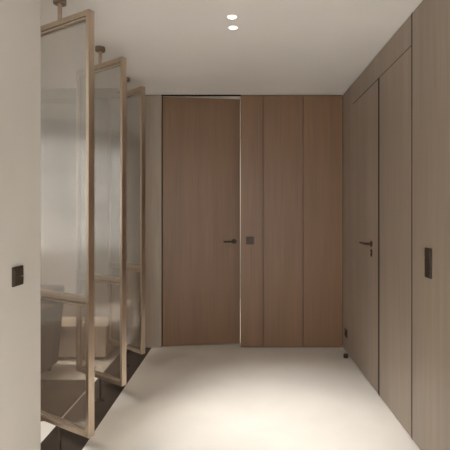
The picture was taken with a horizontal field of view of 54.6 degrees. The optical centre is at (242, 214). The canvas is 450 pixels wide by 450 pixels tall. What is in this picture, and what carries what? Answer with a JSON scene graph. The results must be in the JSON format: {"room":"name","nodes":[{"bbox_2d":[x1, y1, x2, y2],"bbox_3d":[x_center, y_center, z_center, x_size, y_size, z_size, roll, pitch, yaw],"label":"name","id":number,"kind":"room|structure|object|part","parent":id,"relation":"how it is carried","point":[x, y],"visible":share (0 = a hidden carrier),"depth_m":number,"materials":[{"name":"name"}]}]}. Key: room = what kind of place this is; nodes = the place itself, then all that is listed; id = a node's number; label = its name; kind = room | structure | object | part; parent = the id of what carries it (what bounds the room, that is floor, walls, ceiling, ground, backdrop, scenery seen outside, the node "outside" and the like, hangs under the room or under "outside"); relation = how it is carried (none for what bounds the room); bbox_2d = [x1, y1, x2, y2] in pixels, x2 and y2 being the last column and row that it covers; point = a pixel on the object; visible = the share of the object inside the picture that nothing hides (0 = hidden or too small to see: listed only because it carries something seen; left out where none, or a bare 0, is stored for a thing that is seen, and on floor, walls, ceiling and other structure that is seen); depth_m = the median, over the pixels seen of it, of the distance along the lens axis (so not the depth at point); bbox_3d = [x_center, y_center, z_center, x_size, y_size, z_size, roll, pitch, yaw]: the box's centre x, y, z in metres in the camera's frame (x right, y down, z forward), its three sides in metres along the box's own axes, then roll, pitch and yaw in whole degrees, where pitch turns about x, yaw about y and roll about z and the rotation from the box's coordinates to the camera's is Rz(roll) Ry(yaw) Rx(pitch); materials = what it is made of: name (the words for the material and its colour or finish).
{"room":"entrance hallway","nodes":[
{"label":"entrance hallway","id":0,"kind":"room"},
{"bbox_2d":[0,0,40,449],"bbox_3d":[-1.073,0.070,-0.294,0.275,2.600,4.612,0,0,0],"label":"wall","id":1,"kind":"structure","parent":0,"point":[20,20],"depth_m":1.84,"materials":[{"name":"white paint"}]},
{"bbox_2d":[12,265,23,286],"bbox_3d":[-0.929,0.255,1.800,0.012,0.080,0.080,0,0,0],"label":"light switch","id":2,"kind":"object","parent":1,"relation":"attached to","point":[18,271],"visible":1,"depth_m":1.79,"materials":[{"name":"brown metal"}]},
{"bbox_2d":[41,95,342,348],"bbox_3d":[-1.885,0.070,4.505,5.830,2.600,0.130,0,0,0],"label":"wall","id":3,"kind":"structure","parent":0,"point":[292,145],"depth_m":4.47,"materials":[{"name":"brown wood"}]},
{"bbox_3d":[-1.022,0.070,4.479,0.373,2.587,0.018,0,0,0],"label":"wall panel","id":4,"kind":"part","parent":3,"relation":"part of","materials":[{"name":"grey wood"}]},
{"bbox_2d":[163,97,239,345],"bbox_3d":[-0.432,0.073,4.538,0.814,2.578,0.107,0,0,-7],"label":"door","id":5,"kind":"structure","parent":3,"relation":"in","point":[201,136],"depth_m":4.54,"materials":[{"name":"brown wood"}]},
{"bbox_2d":[246,237,253,243],"bbox_3d":[0.075,0.268,4.464,0.080,0.080,0.012,0,0,0],"label":"light switch","id":6,"kind":"object","parent":3,"relation":"attached to","point":[249,240],"visible":1,"depth_m":4.46,"materials":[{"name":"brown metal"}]},
{"bbox_3d":[0.095,0.070,4.479,0.226,2.587,0.018,0,0,0],"label":"wall panel","id":7,"kind":"part","parent":3,"relation":"part of","materials":[{"name":"brown wood"}]},
{"bbox_3d":[0.415,0.070,4.479,0.407,2.587,0.018,0,0,0],"label":"wall panel","id":8,"kind":"part","parent":3,"relation":"part of","materials":[{"name":"brown wood"}]},
{"bbox_3d":[0.826,0.070,4.479,0.405,2.587,0.018,0,0,0],"label":"wall panel","id":9,"kind":"part","parent":3,"relation":"part of","materials":[{"name":"brown wood"}]},
{"bbox_2d":[41,300,419,449],"bbox_3d":[-1.735,1.420,2.200,5.730,0.100,9.600,0,0,0],"label":"floor","id":10,"kind":"structure","parent":0,"point":[212,396],"depth_m":3.17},
{"bbox_2d":[41,380,85,420],"bbox_3d":[-2.322,1.369,3.240,2.200,0.003,0.720,0,0,0],"label":"rug","id":11,"kind":"object","parent":10,"relation":"on","point":[57,396],"visible":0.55,"depth_m":3.30,"materials":[{"name":"brown fabric"}]},
{"bbox_2d":[41,285,64,372],"bbox_3d":[-2.023,0.997,3.620,0.815,0.740,0.640,0,0,8],"label":"armchair","id":12,"kind":"object","parent":11,"relation":"on","point":[51,311],"visible":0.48,"depth_m":3.70,"materials":[{"name":"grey fabric"}]},
{"bbox_3d":[-1.734,1.047,3.519,0.215,0.560,0.480,0,0,8],"label":"armrest","id":13,"kind":"part","parent":12,"relation":"part of","materials":[{"name":"grey fabric"}]},
{"bbox_2d":[58,317,117,359],"bbox_3d":[-1.870,1.205,4.240,1.200,0.330,0.380,0,0,0],"label":"bench","id":14,"kind":"object","parent":10,"relation":"on","point":[102,347],"visible":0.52,"depth_m":4.06,"materials":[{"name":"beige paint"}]},
{"bbox_3d":[-1.870,1.060,4.240,1.200,0.040,0.380,0,0,0],"label":"seat","id":15,"kind":"part","parent":14,"relation":"part of","materials":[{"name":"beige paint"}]},
{"bbox_2d":[41,348,150,449],"bbox_3d":[-1.073,1.420,3.241,0.275,0.100,2.458,0,0,0],"label":"floor strip","id":16,"kind":"object","parent":10,"relation":"in","point":[110,392],"visible":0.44,"depth_m":3.10,"materials":[{"name":"brown stone"}]},
{"bbox_2d":[41,0,93,449],"bbox_3d":[-1.045,0.070,2.485,0.536,2.600,0.072,0,0,31],"label":"screen","id":17,"kind":"object","parent":16,"relation":"on","point":[86,16],"visible":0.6,"depth_m":2.35,"materials":[{"name":"brown wood"}]},
{"bbox_3d":[-1.045,1.283,2.485,0.016,0.162,0.016,0,0,31],"label":"pivot rod","id":18,"kind":"part","parent":17,"relation":"part of","materials":[{"name":"brown metal"}]},
{"bbox_3d":[-1.045,-1.152,2.485,0.024,0.100,0.024,0,0,31],"label":"pivot rod","id":19,"kind":"part","parent":17,"relation":"part of","materials":[{"name":"beige wood"}]},
{"bbox_3d":[-1.045,-1.087,2.485,0.496,0.030,0.038,0,0,31],"label":"rail","id":20,"kind":"part","parent":17,"relation":"part of","materials":[{"name":"beige wood"}]},
{"bbox_3d":[-1.045,0.465,2.485,0.496,0.028,0.038,0,0,31],"label":"rail","id":21,"kind":"part","parent":17,"relation":"part of","materials":[{"name":"brown wood"}]},
{"bbox_3d":[-1.045,1.189,2.485,0.496,0.026,0.038,0,0,31],"label":"rail","id":22,"kind":"part","parent":17,"relation":"part of","materials":[{"name":"beige wood"}]},
{"bbox_2d":[76,46,125,401],"bbox_3d":[-1.050,0.070,3.205,0.536,2.600,0.072,0,0,35],"label":"screen","id":23,"kind":"object","parent":16,"relation":"on","point":[121,61],"visible":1,"depth_m":3.15,"materials":[{"name":"brown wood"}]},
{"bbox_3d":[-1.050,-1.087,3.205,0.496,0.030,0.038,0,0,35],"label":"rail","id":24,"kind":"part","parent":23,"relation":"part of","materials":[{"name":"beige wood"}]},
{"bbox_3d":[-1.050,0.465,3.205,0.496,0.028,0.038,0,0,35],"label":"rail","id":25,"kind":"part","parent":23,"relation":"part of","materials":[{"name":"brown wood"}]},
{"bbox_3d":[-1.050,1.189,3.205,0.496,0.026,0.038,0,0,35],"label":"rail","id":26,"kind":"part","parent":23,"relation":"part of","materials":[{"name":"brown wood"}]},
{"bbox_3d":[-1.050,1.283,3.205,0.016,0.162,0.016,0,0,35],"label":"pivot rod","id":27,"kind":"part","parent":23,"relation":"part of","materials":[{"name":"brown metal"}]},
{"bbox_3d":[-1.050,-1.152,3.205,0.024,0.100,0.024,0,0,35],"label":"pivot rod","id":28,"kind":"part","parent":23,"relation":"part of","materials":[{"name":"beige wood"}]},
{"bbox_2d":[108,77,144,366],"bbox_3d":[-1.054,0.070,3.925,0.536,2.600,0.072,0,0,42],"label":"screen","id":29,"kind":"object","parent":16,"relation":"on","point":[140,90],"visible":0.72,"depth_m":3.83,"materials":[{"name":"brown wood"}]},
{"bbox_3d":[-1.054,-1.087,3.925,0.496,0.030,0.038,0,0,42],"label":"rail","id":30,"kind":"part","parent":29,"relation":"part of","materials":[{"name":"beige wood"}]},
{"bbox_3d":[-1.054,0.465,3.925,0.496,0.028,0.038,0,0,42],"label":"rail","id":31,"kind":"part","parent":29,"relation":"part of","materials":[{"name":"brown wood"}]},
{"bbox_3d":[-1.054,1.189,3.925,0.496,0.026,0.038,0,0,42],"label":"rail","id":32,"kind":"part","parent":29,"relation":"part of","materials":[{"name":"brown wood"}]},
{"bbox_2d":[41,0,422,137],"bbox_3d":[-1.735,-1.290,2.200,6.130,0.120,9.800,0,0,0],"label":"ceiling","id":33,"kind":"structure","parent":0,"point":[169,47],"depth_m":3.11,"materials":[{"name":"paint"}]},
{"bbox_2d":[41,88,119,103],"bbox_3d":[-2.915,-1.180,4.340,3.370,0.100,0.200,0,0,0],"label":"bulkhead","id":34,"kind":"object","parent":33,"relation":"attached to","point":[48,95],"visible":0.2,"depth_m":4.24,"materials":[{"name":"beige paint"}]},
{"bbox_2d":[227,15,236,19],"bbox_3d":[-0.066,-1.228,2.710,0.066,0.003,0.066,0,0,0],"label":"recessed light","id":35,"kind":"object","parent":33,"relation":"in","point":[231,17],"visible":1,"depth_m":2.71,"materials":[{"name":"paint"}]},
{"bbox_2d":[228,25,237,29],"bbox_3d":[-0.063,-1.228,2.865,0.066,0.003,0.066,0,0,0],"label":"recessed light","id":36,"kind":"object","parent":33,"relation":"in","point":[232,27],"visible":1,"depth_m":2.86,"materials":[{"name":"paint"}]},
{"bbox_2d":[240,138,240,299],"bbox_3d":[-0.535,0.070,7.050,3.330,2.600,0.100,0,0,0],"label":"wall","id":37,"kind":"structure","parent":0,"point":[240,138],"depth_m":7.00,"materials":[{"name":"white paint"}]},
{"bbox_2d":[343,0,449,449],"bbox_3d":[1.080,0.070,0.985,0.100,2.600,7.170,0,0,0],"label":"wall","id":38,"kind":"structure","parent":0,"point":[412,70],"depth_m":2.64,"materials":[{"name":"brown wood"}]},
{"bbox_3d":[1.039,0.070,4.264,0.018,2.589,0.405,0,0,0],"label":"wall panel","id":39,"kind":"part","parent":38,"relation":"part of","materials":[{"name":"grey wood"}]},
{"bbox_2d":[353,80,377,392],"bbox_3d":[1.023,0.168,3.687,0.105,2.391,0.742,0,0,0],"label":"door","id":40,"kind":"structure","parent":38,"relation":"in","point":[365,109],"depth_m":3.65,"materials":[{"name":"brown wood"}]},
{"bbox_3d":[1.040,0.170,3.295,0.016,2.398,0.040,0,0,0],"label":"shadow trim","id":41,"kind":"part","parent":38,"relation":"part of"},
{"bbox_3d":[1.039,-1.131,3.360,0.018,0.189,1.396,0,0,0],"label":"wall panel","id":42,"kind":"part","parent":38,"relation":"part of","materials":[{"name":"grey wood"}]},
{"bbox_3d":[1.040,-1.032,3.362,0.016,0.007,1.399,0,0,0],"label":"shadow trim","id":43,"kind":"part","parent":38,"relation":"part of","materials":[{"name":"brown wood"}]},
{"bbox_3d":[1.039,0.168,2.969,0.018,2.393,0.613,0,0,0],"label":"wall panel","id":44,"kind":"part","parent":38,"relation":"part of","materials":[{"name":"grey wood"}]},
{"bbox_3d":[1.040,0.070,2.652,0.016,2.598,0.020,0,0,0],"label":"shadow trim","id":45,"kind":"part","parent":38,"relation":"part of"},
{"bbox_2d":[424,248,431,278],"bbox_3d":[1.024,0.269,2.405,0.012,0.165,0.078,0,0,0],"label":"light switch","id":46,"kind":"object","parent":38,"relation":"attached to","point":[427,251],"visible":1,"depth_m":2.39,"materials":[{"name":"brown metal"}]},
{"bbox_3d":[1.039,0.070,1.772,0.018,2.589,1.740,0,0,0],"label":"wall panel","id":47,"kind":"part","parent":38,"relation":"part of","materials":[{"name":"brown wood"}]}
]}

